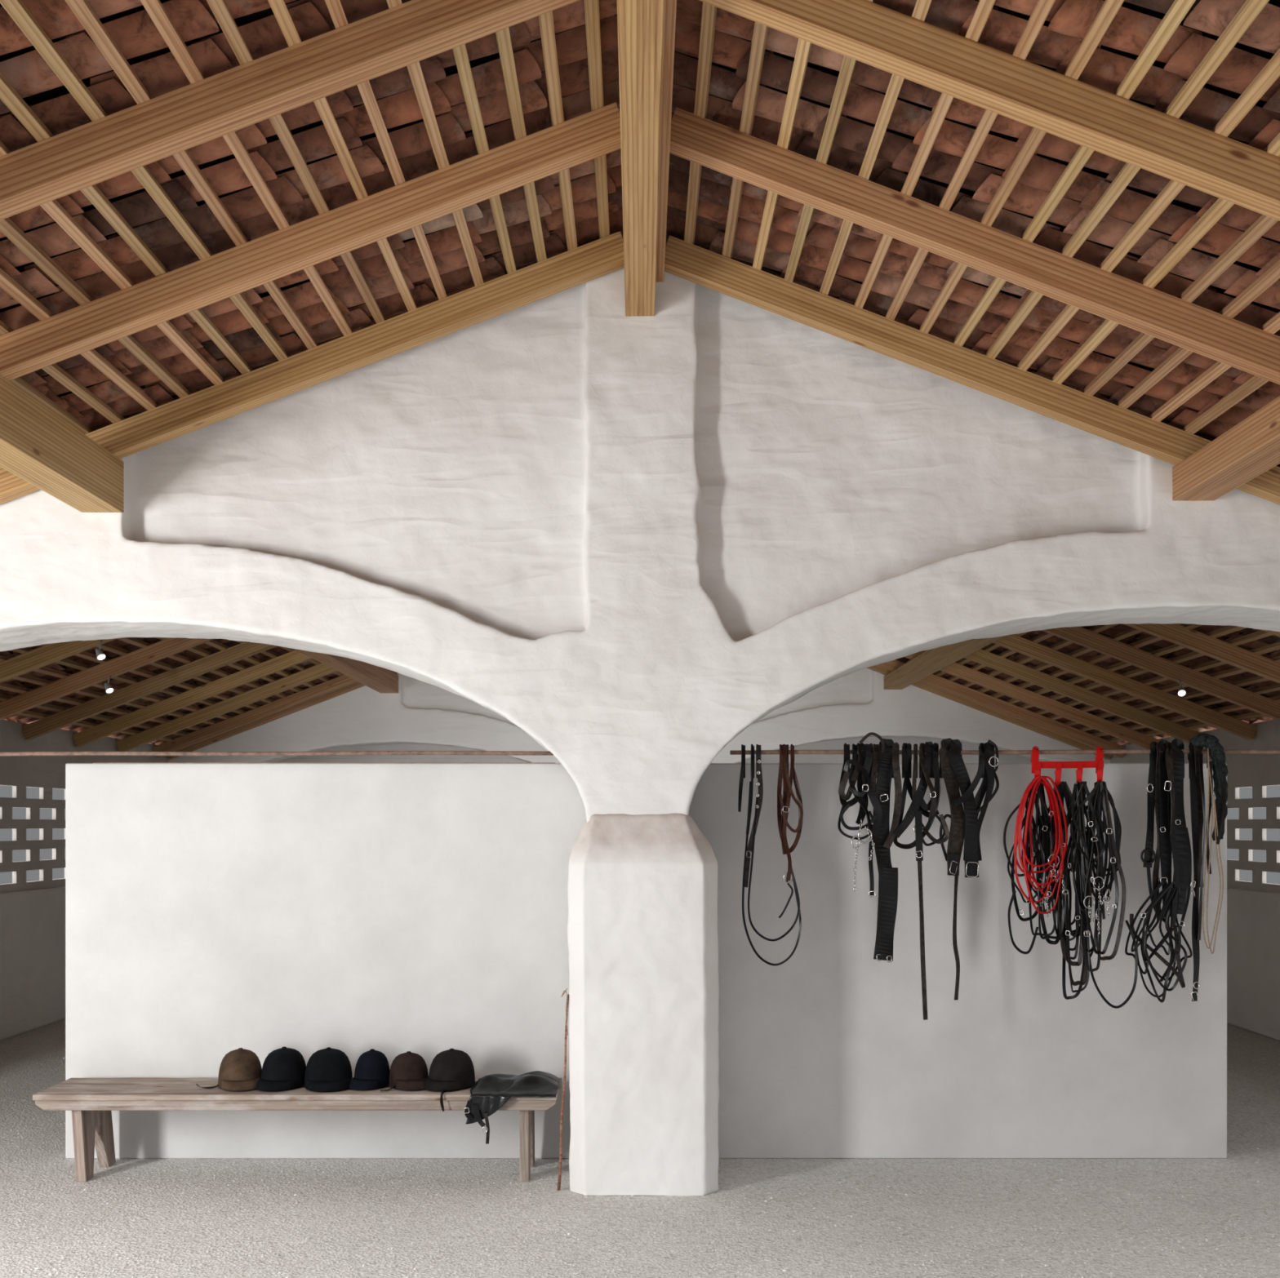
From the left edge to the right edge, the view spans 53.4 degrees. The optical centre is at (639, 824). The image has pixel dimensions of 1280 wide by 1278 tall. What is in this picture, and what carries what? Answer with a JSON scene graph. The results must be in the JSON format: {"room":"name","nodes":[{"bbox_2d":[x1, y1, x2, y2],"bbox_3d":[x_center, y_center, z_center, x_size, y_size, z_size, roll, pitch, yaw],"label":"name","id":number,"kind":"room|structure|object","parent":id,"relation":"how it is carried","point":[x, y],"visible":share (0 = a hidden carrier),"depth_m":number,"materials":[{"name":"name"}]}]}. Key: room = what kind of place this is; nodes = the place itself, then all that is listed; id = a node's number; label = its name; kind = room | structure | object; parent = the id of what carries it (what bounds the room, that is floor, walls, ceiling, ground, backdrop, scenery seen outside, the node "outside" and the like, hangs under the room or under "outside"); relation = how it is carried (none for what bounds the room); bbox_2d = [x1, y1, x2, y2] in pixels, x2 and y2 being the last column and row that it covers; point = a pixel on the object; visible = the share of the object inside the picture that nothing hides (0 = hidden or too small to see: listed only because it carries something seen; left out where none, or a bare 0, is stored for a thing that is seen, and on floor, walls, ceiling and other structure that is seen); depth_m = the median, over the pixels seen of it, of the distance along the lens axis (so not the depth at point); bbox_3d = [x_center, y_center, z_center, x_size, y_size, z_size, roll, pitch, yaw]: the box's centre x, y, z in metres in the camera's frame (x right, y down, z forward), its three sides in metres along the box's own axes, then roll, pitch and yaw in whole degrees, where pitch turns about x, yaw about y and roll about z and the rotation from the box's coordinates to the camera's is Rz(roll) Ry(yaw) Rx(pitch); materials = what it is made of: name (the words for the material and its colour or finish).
{"room":"farm building","nodes":[
{"label":"farm building","id":0,"kind":"room"},
{"bbox_2d":[0,886,65,1040],"bbox_3d":[-5.325,1.155,11.550,0.350,1.190,9.900,0,0,0],"label":"wall","id":1,"kind":"structure","parent":0,"point":[33,922],"depth_m":10.78,"materials":[{"name":"paint"}]},
{"bbox_2d":[0,720,168,893],"bbox_3d":[-5.218,-0.139,11.550,0.035,1.437,9.900,0,0,0],"label":"wall","id":2,"kind":"structure","parent":0,"point":[46,773],"depth_m":11.00,"materials":[{"name":"grey paint"}]},
{"bbox_2d":[168,667,1110,763],"bbox_3d":[0.002,-0.452,14.187,12.002,4.541,0.285,0,0,0],"label":"wall","id":3,"kind":"structure","parent":0,"point":[856,704],"depth_m":14.05,"materials":[{"name":"paint"}]},
{"bbox_2d":[866,665,1111,759],"bbox_3d":[2.654,-1.732,13.992,5.111,2.033,0.075,0,0,0],"label":"rafter","id":4,"kind":"object","parent":3,"relation":"on","point":[877,668],"visible":0.27,"depth_m":13.96,"materials":[{"name":"brown wood"}]},
{"bbox_2d":[0,267,1279,822],"bbox_3d":[0.000,-0.511,6.325,11.216,4.541,0.571,0,0,0],"label":"wall","id":5,"kind":"structure","parent":0,"point":[633,544],"depth_m":6.16,"materials":[{"name":"paint"}]},
{"bbox_2d":[0,375,124,512],"bbox_3d":[-2.555,-1.607,4.280,0.200,0.243,3.560,0,0,0],"label":"purlin","id":6,"kind":"object","parent":5,"relation":"attached to","point":[38,446],"visible":1,"depth_m":5.41,"materials":[{"name":"brown wood"}]},
{"bbox_2d":[0,751,553,756],"bbox_3d":[-2.598,-0.350,6.300,4.345,0.030,0.021,0,0,0],"label":"rod","id":7,"kind":"object","parent":5,"relation":"attached to","point":[342,753],"visible":0.98,"depth_m":6.29,"materials":[{"name":"metal"}]},
{"bbox_2d":[293,648,398,693],"bbox_3d":[-2.760,-1.550,10.330,0.200,0.200,7.460,0,0,0],"label":"purlin","id":8,"kind":"object","parent":5,"relation":"attached to","point":[381,680],"visible":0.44,"depth_m":12.43,"materials":[{"name":"brown wood"}]},
{"bbox_2d":[617,0,663,316],"bbox_3d":[0.003,-2.595,4.280,0.138,0.350,3.560,0,0,0],"label":"ridge beam","id":9,"kind":"structure","parent":5,"relation":"attached to","point":[639,22],"depth_m":4.50,"materials":[{"name":"brown wood"}]},
{"bbox_2d":[0,0,578,220],"bbox_3d":[-2.683,-1.713,3.955,5.279,2.109,0.090,0,0,0],"label":"rafter","id":10,"kind":"object","parent":9,"relation":"attached to","point":[411,32],"visible":1,"depth_m":3.91,"materials":[{"name":"brown wood"}]},
{"bbox_2d":[0,102,621,381],"bbox_3d":[-2.683,-1.713,4.915,5.279,2.109,0.090,0,0,0],"label":"rafter","id":11,"kind":"object","parent":9,"relation":"attached to","point":[594,134],"visible":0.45,"depth_m":4.87,"materials":[{"name":"brown wood"}]},
{"bbox_2d":[0,231,624,504],"bbox_3d":[-2.683,-1.713,5.975,5.279,2.109,0.090,0,0,0],"label":"rafter","id":12,"kind":"object","parent":9,"relation":"attached to","point":[602,256],"visible":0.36,"depth_m":5.93,"materials":[{"name":"brown wood"}]},
{"bbox_2d":[0,320,124,423],"bbox_3d":[-2.439,-1.894,4.385,0.050,0.046,3.830,0,0,0],"label":"batten","id":13,"kind":"object","parent":12,"relation":"on","point":[54,371],"visible":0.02,"depth_m":5.52,"materials":[{"name":"brown wood"}]},
{"bbox_2d":[0,267,159,410],"bbox_3d":[-2.280,-1.952,4.385,0.050,0.046,3.830,0,0,0],"label":"batten","id":14,"kind":"object","parent":12,"relation":"on","point":[7,283],"visible":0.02,"depth_m":5.27,"materials":[{"name":"brown wood"}]},
{"bbox_2d":[0,217,191,398],"bbox_3d":[-2.127,-2.011,4.385,0.050,0.046,3.830,0,0,0],"label":"batten","id":15,"kind":"object","parent":12,"relation":"on","point":[8,228],"visible":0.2,"depth_m":4.72,"materials":[{"name":"brown wood"}]},
{"bbox_2d":[0,140,225,385],"bbox_3d":[-1.968,-2.071,4.385,0.050,0.046,3.830,0,0,0],"label":"batten","id":16,"kind":"object","parent":12,"relation":"on","point":[56,211],"visible":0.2,"depth_m":4.69,"materials":[{"name":"brown wood"}]},
{"bbox_2d":[0,72,252,374],"bbox_3d":[-1.837,-2.123,4.385,0.050,0.046,3.830,0,0,0],"label":"batten","id":17,"kind":"object","parent":12,"relation":"on","point":[9,95],"visible":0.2,"depth_m":4.46,"materials":[{"name":"brown wood"}]},
{"bbox_2d":[0,0,288,360],"bbox_3d":[-1.667,-2.185,4.385,0.050,0.046,3.830,0,0,0],"label":"batten","id":18,"kind":"object","parent":12,"relation":"on","point":[17,10],"visible":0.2,"depth_m":3.90,"materials":[{"name":"brown wood"}]},
{"bbox_2d":[65,0,318,349],"bbox_3d":[-1.530,-2.239,4.385,0.050,0.046,3.830,0,0,0],"label":"batten","id":19,"kind":"object","parent":12,"relation":"on","point":[82,9],"visible":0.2,"depth_m":4.27,"materials":[{"name":"brown wood"}]},
{"bbox_2d":[140,0,353,336],"bbox_3d":[-1.365,-2.301,4.385,0.050,0.046,3.830,0,0,0],"label":"batten","id":20,"kind":"object","parent":12,"relation":"on","point":[155,9],"visible":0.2,"depth_m":4.36,"materials":[{"name":"brown wood"}]},
{"bbox_2d":[206,0,385,323],"bbox_3d":[-1.213,-2.359,4.385,0.050,0.046,3.830,0,0,0],"label":"batten","id":21,"kind":"object","parent":12,"relation":"on","point":[220,9],"visible":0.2,"depth_m":4.44,"materials":[{"name":"brown wood"}]},
{"bbox_2d":[267,0,417,311],"bbox_3d":[-1.064,-2.415,4.385,0.050,0.046,3.830,0,0,0],"label":"batten","id":22,"kind":"object","parent":12,"relation":"on","point":[279,8],"visible":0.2,"depth_m":4.52,"materials":[{"name":"brown wood"}]},
{"bbox_2d":[324,0,447,299],"bbox_3d":[-0.920,-2.471,4.385,0.050,0.046,3.830,0,0,0],"label":"batten","id":23,"kind":"object","parent":12,"relation":"on","point":[335,7],"visible":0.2,"depth_m":4.60,"materials":[{"name":"brown wood"}]},
{"bbox_2d":[386,0,484,286],"bbox_3d":[-0.753,-2.532,4.385,0.050,0.046,3.830,0,0,0],"label":"batten","id":24,"kind":"object","parent":12,"relation":"on","point":[415,73],"visible":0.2,"depth_m":4.68,"materials":[{"name":"brown wood"}]},
{"bbox_2d":[452,44,516,274],"bbox_3d":[-0.601,-2.590,4.385,0.050,0.046,3.830,0,0,0],"label":"batten","id":25,"kind":"object","parent":12,"relation":"on","point":[460,55],"visible":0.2,"depth_m":4.71,"materials":[{"name":"brown wood"}]},
{"bbox_2d":[495,27,546,262],"bbox_3d":[-0.457,-2.646,4.385,0.050,0.046,3.830,0,0,0],"label":"batten","id":26,"kind":"object","parent":12,"relation":"on","point":[503,37],"visible":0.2,"depth_m":4.71,"materials":[{"name":"brown wood"}]},
{"bbox_2d":[537,10,577,250],"bbox_3d":[-0.313,-2.701,4.385,0.050,0.046,3.830,0,0,0],"label":"batten","id":27,"kind":"object","parent":12,"relation":"on","point":[547,33],"visible":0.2,"depth_m":4.71,"materials":[{"name":"brown wood"}]},
{"bbox_2d":[583,0,609,239],"bbox_3d":[-0.161,-2.760,4.385,0.050,0.046,3.830,0,0,0],"label":"batten","id":28,"kind":"object","parent":12,"relation":"on","point":[593,36],"visible":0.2,"depth_m":4.73,"materials":[{"name":"brown wood"}]},
{"bbox_2d":[655,0,676,281],"bbox_3d":[0.095,-2.665,4.275,0.044,0.170,3.550,0,0,0],"label":"board","id":29,"kind":"object","parent":9,"relation":"attached to","point":[669,6],"visible":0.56,"depth_m":4.70,"materials":[{"name":"brown wood"}]},
{"bbox_2d":[664,235,1279,505],"bbox_3d":[2.709,-1.703,5.975,5.227,2.089,0.090,0,0,0],"label":"rafter","id":30,"kind":"object","parent":9,"relation":"attached to","point":[691,262],"visible":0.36,"depth_m":5.93,"materials":[{"name":"brown wood"}]},
{"bbox_2d":[684,1,716,244],"bbox_3d":[0.235,-2.730,4.385,0.050,0.046,3.830,0,0,0],"label":"batten","id":31,"kind":"object","parent":30,"relation":"on","point":[707,29],"visible":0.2,"depth_m":4.71,"materials":[{"name":"brown wood"}]},
{"bbox_2d":[721,22,768,258],"bbox_3d":[0.408,-2.666,4.385,0.050,0.046,3.830,0,0,0],"label":"batten","id":32,"kind":"object","parent":30,"relation":"on","point":[759,37],"visible":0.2,"depth_m":4.71,"materials":[{"name":"brown wood"}]},
{"bbox_2d":[752,38,812,270],"bbox_3d":[0.553,-2.610,4.385,0.050,0.046,3.830,0,0,0],"label":"batten","id":33,"kind":"object","parent":30,"relation":"on","point":[803,48],"visible":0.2,"depth_m":4.71,"materials":[{"name":"brown wood"}]},
{"bbox_2d":[784,0,873,282],"bbox_3d":[0.702,-2.552,4.385,0.050,0.046,3.830,0,0,0],"label":"batten","id":34,"kind":"object","parent":30,"relation":"on","point":[848,64],"visible":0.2,"depth_m":4.71,"materials":[{"name":"brown wood"}]},
{"bbox_2d":[819,0,932,295],"bbox_3d":[0.863,-2.493,4.385,0.050,0.046,3.830,0,0,0],"label":"batten","id":35,"kind":"object","parent":30,"relation":"on","point":[920,11],"visible":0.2,"depth_m":4.62,"materials":[{"name":"brown wood"}]},
{"bbox_2d":[853,0,995,308],"bbox_3d":[1.027,-2.430,4.385,0.050,0.046,3.830,0,0,0],"label":"batten","id":36,"kind":"object","parent":30,"relation":"on","point":[982,12],"visible":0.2,"depth_m":4.54,"materials":[{"name":"brown wood"}]},
{"bbox_2d":[884,0,1055,319],"bbox_3d":[1.173,-2.374,4.385,0.050,0.046,3.830,0,0,0],"label":"batten","id":37,"kind":"object","parent":30,"relation":"on","point":[1042,8],"visible":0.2,"depth_m":4.46,"materials":[{"name":"brown wood"}]},
{"bbox_2d":[919,0,1124,333],"bbox_3d":[1.333,-2.313,4.385,0.050,0.046,3.830,0,0,0],"label":"batten","id":38,"kind":"object","parent":30,"relation":"on","point":[1108,10],"visible":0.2,"depth_m":4.38,"materials":[{"name":"brown wood"}]},
{"bbox_2d":[952,0,1195,346],"bbox_3d":[1.492,-2.253,4.385,0.050,0.046,3.830,0,0,0],"label":"batten","id":39,"kind":"object","parent":30,"relation":"on","point":[1179,9],"visible":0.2,"depth_m":4.29,"materials":[{"name":"brown wood"}]},
{"bbox_2d":[984,0,1269,359],"bbox_3d":[1.645,-2.194,4.385,0.050,0.046,3.830,0,0,0],"label":"batten","id":40,"kind":"object","parent":30,"relation":"on","point":[1250,10],"visible":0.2,"depth_m":3.91,"materials":[{"name":"brown wood"}]},
{"bbox_2d":[1016,48,1279,371],"bbox_3d":[1.793,-2.137,4.385,0.050,0.046,3.830,0,0,0],"label":"batten","id":41,"kind":"object","parent":30,"relation":"on","point":[1269,73],"visible":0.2,"depth_m":4.37,"materials":[{"name":"brown wood"}]},
{"bbox_2d":[1050,133,1279,384],"bbox_3d":[1.954,-2.076,4.385,0.050,0.046,3.830,0,0,0],"label":"batten","id":42,"kind":"object","parent":30,"relation":"on","point":[1220,206],"visible":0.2,"depth_m":4.67,"materials":[{"name":"brown wood"}]},
{"bbox_2d":[1081,214,1278,395],"bbox_3d":[2.100,-2.021,4.385,0.050,0.046,3.830,0,0,0],"label":"batten","id":43,"kind":"object","parent":30,"relation":"on","point":[1259,228],"visible":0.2,"depth_m":4.71,"materials":[{"name":"brown wood"}]},
{"bbox_2d":[1115,258,1279,408],"bbox_3d":[2.259,-1.962,4.385,0.050,0.046,3.830,0,0,0],"label":"batten","id":44,"kind":"object","parent":30,"relation":"on","point":[1272,274],"visible":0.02,"depth_m":5.22,"materials":[{"name":"brown wood"}]},
{"bbox_2d":[1148,311,1279,422],"bbox_3d":[2.416,-1.901,4.385,0.050,0.046,3.830,0,0,0],"label":"batten","id":45,"kind":"object","parent":30,"relation":"on","point":[1272,326],"visible":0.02,"depth_m":5.47,"materials":[{"name":"brown wood"}]},
{"bbox_2d":[1181,375,1269,434],"bbox_3d":[2.570,-1.844,4.385,0.050,0.046,3.830,0,0,0],"label":"batten","id":46,"kind":"object","parent":30,"relation":"on","point":[1255,382],"visible":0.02,"depth_m":5.55,"materials":[{"name":"brown wood"}]},
{"bbox_2d":[669,106,1279,384],"bbox_3d":[2.709,-1.703,4.915,5.227,2.089,0.090,0,0,0],"label":"rafter","id":47,"kind":"object","parent":9,"relation":"attached to","point":[696,139],"visible":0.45,"depth_m":4.87,"materials":[{"name":"brown wood"}]},
{"bbox_2d":[699,0,1279,220],"bbox_3d":[2.709,-1.703,3.955,5.227,2.089,0.090,0,0,0],"label":"rafter","id":48,"kind":"object","parent":9,"relation":"attached to","point":[869,33],"visible":1,"depth_m":3.91,"materials":[{"name":"brown wood"}]},
{"bbox_2d":[884,635,1005,689],"bbox_3d":[2.800,-1.562,10.330,0.200,0.145,7.460,0,0,0],"label":"purlin","id":49,"kind":"object","parent":5,"relation":"attached to","point":[931,661],"visible":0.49,"depth_m":11.98,"materials":[{"name":"brown wood"}]},
{"bbox_2d":[729,749,1279,755],"bbox_3d":[2.740,-0.361,6.300,4.580,0.031,0.021,0,0,0],"label":"rod","id":50,"kind":"object","parent":5,"relation":"attached to","point":[1105,751],"visible":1,"depth_m":6.29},
{"bbox_2d":[737,744,803,966],"bbox_3d":[0.646,0.149,6.286,0.322,1.098,0.103,0,0,0],"label":"bridle","id":51,"kind":"object","parent":50,"relation":"hanging from","point":[783,803],"visible":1,"depth_m":6.27,"materials":[{"name":"black leather"}]},
{"bbox_2d":[837,732,902,963],"bbox_3d":[1.136,0.112,6.274,0.315,1.132,0.133,0,0,0],"label":"harness","id":52,"kind":"object","parent":50,"relation":"hanging from","point":[882,765],"visible":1,"depth_m":6.25,"materials":[{"name":"black leather"}]},
{"bbox_2d":[893,742,949,1020],"bbox_3d":[1.381,0.276,6.273,0.283,1.374,0.141,0,0,0],"label":"harness","id":53,"kind":"object","parent":50,"relation":"hanging from","point":[928,752],"visible":1,"depth_m":6.25,"materials":[{"name":"black leather"}]},
{"bbox_2d":[938,737,999,1000],"bbox_3d":[1.624,0.219,6.282,0.299,1.295,0.143,0,0,0],"label":"harness","id":54,"kind":"object","parent":50,"relation":"hanging from","point":[965,825],"visible":1,"depth_m":6.26,"materials":[{"name":"leather"}]},
{"bbox_2d":[1031,746,1103,788],"bbox_3d":[2.112,-0.282,6.259,0.382,0.213,0.142,0,0,0],"label":"hook rack","id":55,"kind":"object","parent":50,"relation":"hanging from","point":[1098,764],"visible":0.95,"depth_m":6.26,"materials":[{"name":"red metal"}]},
{"bbox_2d":[1003,783,1057,936],"bbox_3d":[1.936,0.170,6.249,0.301,0.764,0.092,0,0,0],"label":"bridle","id":56,"kind":"object","parent":55,"relation":"hanging from","point":[1046,842],"visible":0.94,"depth_m":6.23,"materials":[{"name":"leather"}]},
{"bbox_2d":[1013,775,1067,914],"bbox_3d":[1.956,0.099,6.197,0.261,0.675,0.054,0,0,0],"label":"reins","id":57,"kind":"object","parent":55,"relation":"hanging from","point":[1052,799],"visible":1,"depth_m":6.19,"materials":[{"name":"leather"}]},
{"bbox_2d":[1035,781,1088,951],"bbox_3d":[2.077,0.204,6.238,0.278,0.838,0.106,0,0,0],"label":"bridle","id":58,"kind":"object","parent":55,"relation":"hanging from","point":[1064,790],"visible":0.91,"depth_m":6.22,"materials":[{"name":"black leather"}]},
{"bbox_2d":[1008,780,1137,1008],"bbox_3d":[2.122,0.342,6.215,0.631,1.116,0.105,0,0,-3],"label":"bridle","id":59,"kind":"object","parent":55,"relation":"hanging from","point":[1100,795],"visible":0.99,"depth_m":6.20,"materials":[{"name":"black leather"}]},
{"bbox_2d":[1057,781,1103,999],"bbox_3d":[2.156,0.326,6.222,0.219,1.076,0.112,0,0,0],"label":"bridle","id":60,"kind":"object","parent":55,"relation":"hanging from","point":[1080,790],"visible":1,"depth_m":6.21,"materials":[{"name":"black leather"}]},
{"bbox_2d":[1124,738,1192,1003],"bbox_3d":[2.553,0.224,6.261,0.341,1.300,0.156,0,0,-6],"label":"harness","id":61,"kind":"object","parent":50,"relation":"hanging from","point":[1165,787],"visible":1,"depth_m":6.25,"materials":[{"name":"black leather"}]},
{"bbox_2d":[1188,742,1205,1002],"bbox_3d":[2.755,0.232,6.284,0.075,1.283,0.119,0,0,17],"label":"harness","id":62,"kind":"object","parent":50,"relation":"hanging from","point":[1197,793],"visible":0.99,"depth_m":6.27,"materials":[{"name":"black leather"}]},
{"bbox_2d":[1187,733,1228,874],"bbox_3d":[2.802,-0.104,6.285,0.103,0.696,0.189,0,0,-45],"label":"harness collar","id":63,"kind":"object","parent":50,"relation":"hanging from","point":[1216,753],"visible":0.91,"depth_m":6.24,"materials":[{"name":"black leather"}]},
{"bbox_2d":[1172,395,1279,501],"bbox_3d":[2.635,-1.619,4.280,0.200,0.158,3.560,0,0,0],"label":"purlin","id":64,"kind":"object","parent":5,"relation":"attached to","point":[1251,448],"visible":1,"depth_m":5.52,"materials":[{"name":"brown wood"}]},
{"bbox_3d":[0.003,-2.595,10.325,0.138,0.350,7.450,0,0,0],"label":"ridge beam","id":65,"kind":"structure","parent":5,"relation":"attached to","visible":0},
{"bbox_2d":[0,638,117,683],"bbox_3d":[-2.628,-1.742,8.832,5.163,2.053,0.075,0,0,0],"label":"rafter","id":66,"kind":"object","parent":65,"relation":"attached to","point":[40,657],"visible":0.02,"depth_m":8.80,"materials":[{"name":"brown wood"}]},
{"bbox_2d":[0,638,213,720],"bbox_3d":[-2.628,-1.742,9.793,5.163,2.053,0.075,0,0,0],"label":"rafter","id":67,"kind":"object","parent":65,"relation":"attached to","point":[167,647],"visible":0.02,"depth_m":9.76,"materials":[{"name":"brown wood"}]},
{"bbox_2d":[22,641,277,740],"bbox_3d":[-2.628,-1.742,10.752,5.163,2.053,0.075,0,0,0],"label":"rafter","id":68,"kind":"object","parent":65,"relation":"attached to","point":[245,650],"visible":0.44,"depth_m":10.71,"materials":[{"name":"brown wood"}]},
{"bbox_2d":[72,650,311,746],"bbox_3d":[-2.628,-1.742,11.713,5.163,2.053,0.075,0,0,0],"label":"rafter","id":69,"kind":"object","parent":65,"relation":"attached to","point":[291,659],"visible":0.44,"depth_m":11.68,"materials":[{"name":"brown wood"}]},
{"bbox_2d":[115,663,337,751],"bbox_3d":[-2.628,-1.742,12.672,5.163,2.053,0.075,0,0,0],"label":"rafter","id":70,"kind":"object","parent":65,"relation":"attached to","point":[318,671],"visible":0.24,"depth_m":12.64,"materials":[{"name":"brown wood"}]},
{"bbox_2d":[152,675,358,758],"bbox_3d":[-2.628,-1.742,13.633,5.163,2.053,0.075,0,0,0],"label":"rafter","id":71,"kind":"object","parent":65,"relation":"attached to","point":[337,683],"visible":0.4,"depth_m":13.60,"materials":[{"name":"brown wood"}]},
{"bbox_2d":[167,671,398,759],"bbox_3d":[-2.628,-1.742,13.992,5.163,2.053,0.075,0,0,0],"label":"rafter","id":72,"kind":"object","parent":65,"relation":"attached to","point":[356,686],"visible":0.2,"depth_m":13.96,"materials":[{"name":"brown wood"}]},
{"bbox_2d":[0,0,1279,745],"bbox_3d":[0.000,-1.863,9.525,11.938,2.384,14.150,0,0,0],"label":"roof tiles","id":73,"kind":"structure","parent":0,"point":[128,23],"depth_m":4.74,"materials":[{"name":"ceramic"}]},
{"bbox_2d":[0,1018,1279,1277],"bbox_3d":[0.000,1.850,8.250,18.000,0.200,19.500,0,0,0],"label":"floor","id":74,"kind":"structure","parent":0,"point":[45,1046],"depth_m":5.70,"materials":[{"name":"concrete"}]},
{"bbox_2d":[32,1077,561,1182],"bbox_3d":[-1.670,1.530,6.370,2.540,0.440,0.429,0,0,0],"label":"bench","id":75,"kind":"object","parent":74,"relation":"on","point":[91,1102],"visible":0.74,"depth_m":6.17,"materials":[{"name":"brown wood"}]},
{"bbox_2d":[195,1048,262,1091],"bbox_3d":[-2.008,1.215,6.360,0.307,0.191,0.258,0,0,19],"label":"helmet","id":76,"kind":"object","parent":75,"relation":"on","point":[240,1069],"visible":0.9,"depth_m":6.28,"materials":[{"name":"fabric"}]},
{"bbox_2d":[255,1047,306,1091],"bbox_3d":[-1.786,1.211,6.352,0.224,0.194,0.288,0,0,23],"label":"helmet","id":77,"kind":"object","parent":75,"relation":"on","point":[284,1068],"visible":0.94,"depth_m":6.28,"materials":[{"name":"fabric"}]},
{"bbox_2d":[303,1047,352,1092],"bbox_3d":[-1.550,1.212,6.351,0.243,0.192,0.309,0,0,-17],"label":"helmet","id":78,"kind":"object","parent":75,"relation":"on","point":[328,1069],"visible":0.98,"depth_m":6.27,"materials":[{"name":"fabric"}]},
{"bbox_2d":[348,1048,390,1090],"bbox_3d":[-1.347,1.216,6.352,0.178,0.183,0.239,0,0,29],"label":"helmet","id":79,"kind":"object","parent":75,"relation":"on","point":[372,1070],"visible":0.96,"depth_m":6.30,"materials":[{"name":"fabric"}]},
{"bbox_2d":[379,1051,428,1091],"bbox_3d":[-1.145,1.222,6.339,0.236,0.173,0.273,0,0,6],"label":"helmet","id":80,"kind":"object","parent":75,"relation":"on","point":[408,1071],"visible":0.92,"depth_m":6.29,"materials":[{"name":"fabric"}]},
{"bbox_2d":[424,1048,475,1111],"bbox_3d":[-0.960,1.254,6.331,0.230,0.264,0.345,0,0,29],"label":"helmet","id":81,"kind":"object","parent":75,"relation":"on","point":[451,1069],"visible":0.98,"depth_m":6.28,"materials":[{"name":"fabric"}]},
{"bbox_2d":[463,1071,560,1144],"bbox_3d":[-0.619,1.383,6.298,0.454,0.306,0.405,0,0,0],"label":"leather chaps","id":82,"kind":"object","parent":75,"relation":"on","point":[490,1093],"visible":1,"depth_m":6.17,"materials":[{"name":"leather"}]},
{"bbox_2d":[0,1053,1279,1277],"bbox_3d":[-0.033,1.746,7.099,10.321,0.012,5.220,0,0,0],"label":"gravel","id":83,"kind":"object","parent":74,"relation":"on","point":[1256,1162],"visible":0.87,"depth_m":5.46,"materials":[{"name":"gravel"}]},
{"bbox_2d":[567,813,719,1196],"bbox_3d":[0.021,0.841,6.307,0.732,1.830,0.641,0,0,0],"label":"pillar","id":84,"kind":"structure","parent":74,"relation":"on","point":[642,936],"depth_m":6.00,"materials":[{"name":"paint"}]},
{"bbox_2d":[65,763,1226,1159],"bbox_3d":[0.036,0.715,6.725,6.079,2.070,0.150,0,0,0],"label":"wall partition","id":85,"kind":"structure","parent":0,"point":[213,911],"depth_m":6.65,"materials":[{"name":"paint"}]},
{"bbox_2d":[273,737,1039,763],"bbox_3d":[0.000,-0.500,16.600,11.000,4.500,0.200,0,0,0],"label":"wall","id":86,"kind":"structure","parent":0,"point":[833,744],"depth_m":16.50,"materials":[{"name":"paint"}]},
{"bbox_2d":[1110,720,1279,893],"bbox_3d":[5.218,-0.139,11.550,0.035,1.437,9.900,0,0,0],"label":"wall","id":87,"kind":"structure","parent":0,"point":[1257,771],"depth_m":10.79,"materials":[{"name":"grey paint"}]},
{"bbox_2d":[876,659,1125,758],"bbox_3d":[2.654,-1.732,13.633,5.111,2.033,0.075,0,0,0],"label":"rafter","id":88,"kind":"object","parent":87,"relation":"on","point":[939,682],"visible":0.46,"depth_m":13.60,"materials":[{"name":"brown wood"}]},
{"bbox_2d":[905,650,1160,749],"bbox_3d":[2.654,-1.732,12.672,5.111,2.033,0.075,0,0,0],"label":"rafter","id":89,"kind":"object","parent":87,"relation":"on","point":[955,669],"visible":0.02,"depth_m":12.64,"materials":[{"name":"brown wood"}]},
{"bbox_2d":[964,648,1201,743],"bbox_3d":[2.654,-1.732,11.713,5.111,2.033,0.075,0,0,0],"label":"rafter","id":90,"kind":"object","parent":87,"relation":"on","point":[984,658],"visible":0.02,"depth_m":11.68,"materials":[{"name":"brown wood"}]},
{"bbox_2d":[992,634,1256,740],"bbox_3d":[2.654,-1.732,10.752,5.111,2.033,0.075,0,0,0],"label":"rafter","id":91,"kind":"object","parent":87,"relation":"on","point":[1018,644],"visible":0.44,"depth_m":10.71,"materials":[{"name":"brown wood"}]},
{"bbox_2d":[1040,626,1279,721],"bbox_3d":[2.654,-1.732,9.793,5.111,2.033,0.075,0,0,0],"label":"rafter","id":92,"kind":"object","parent":87,"relation":"on","point":[1080,636],"visible":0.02,"depth_m":9.76,"materials":[{"name":"brown wood"}]},
{"bbox_2d":[1122,623,1279,684],"bbox_3d":[2.654,-1.732,8.832,5.111,2.033,0.075,0,0,0],"label":"rafter","id":93,"kind":"object","parent":87,"relation":"on","point":[1175,633],"visible":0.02,"depth_m":8.80,"materials":[{"name":"brown wood"}]},
{"bbox_2d":[1226,888,1279,1041],"bbox_3d":[5.325,1.155,11.550,0.350,1.190,9.900,0,0,0],"label":"wall","id":94,"kind":"structure","parent":0,"point":[1253,917],"depth_m":10.67,"materials":[{"name":"paint"}]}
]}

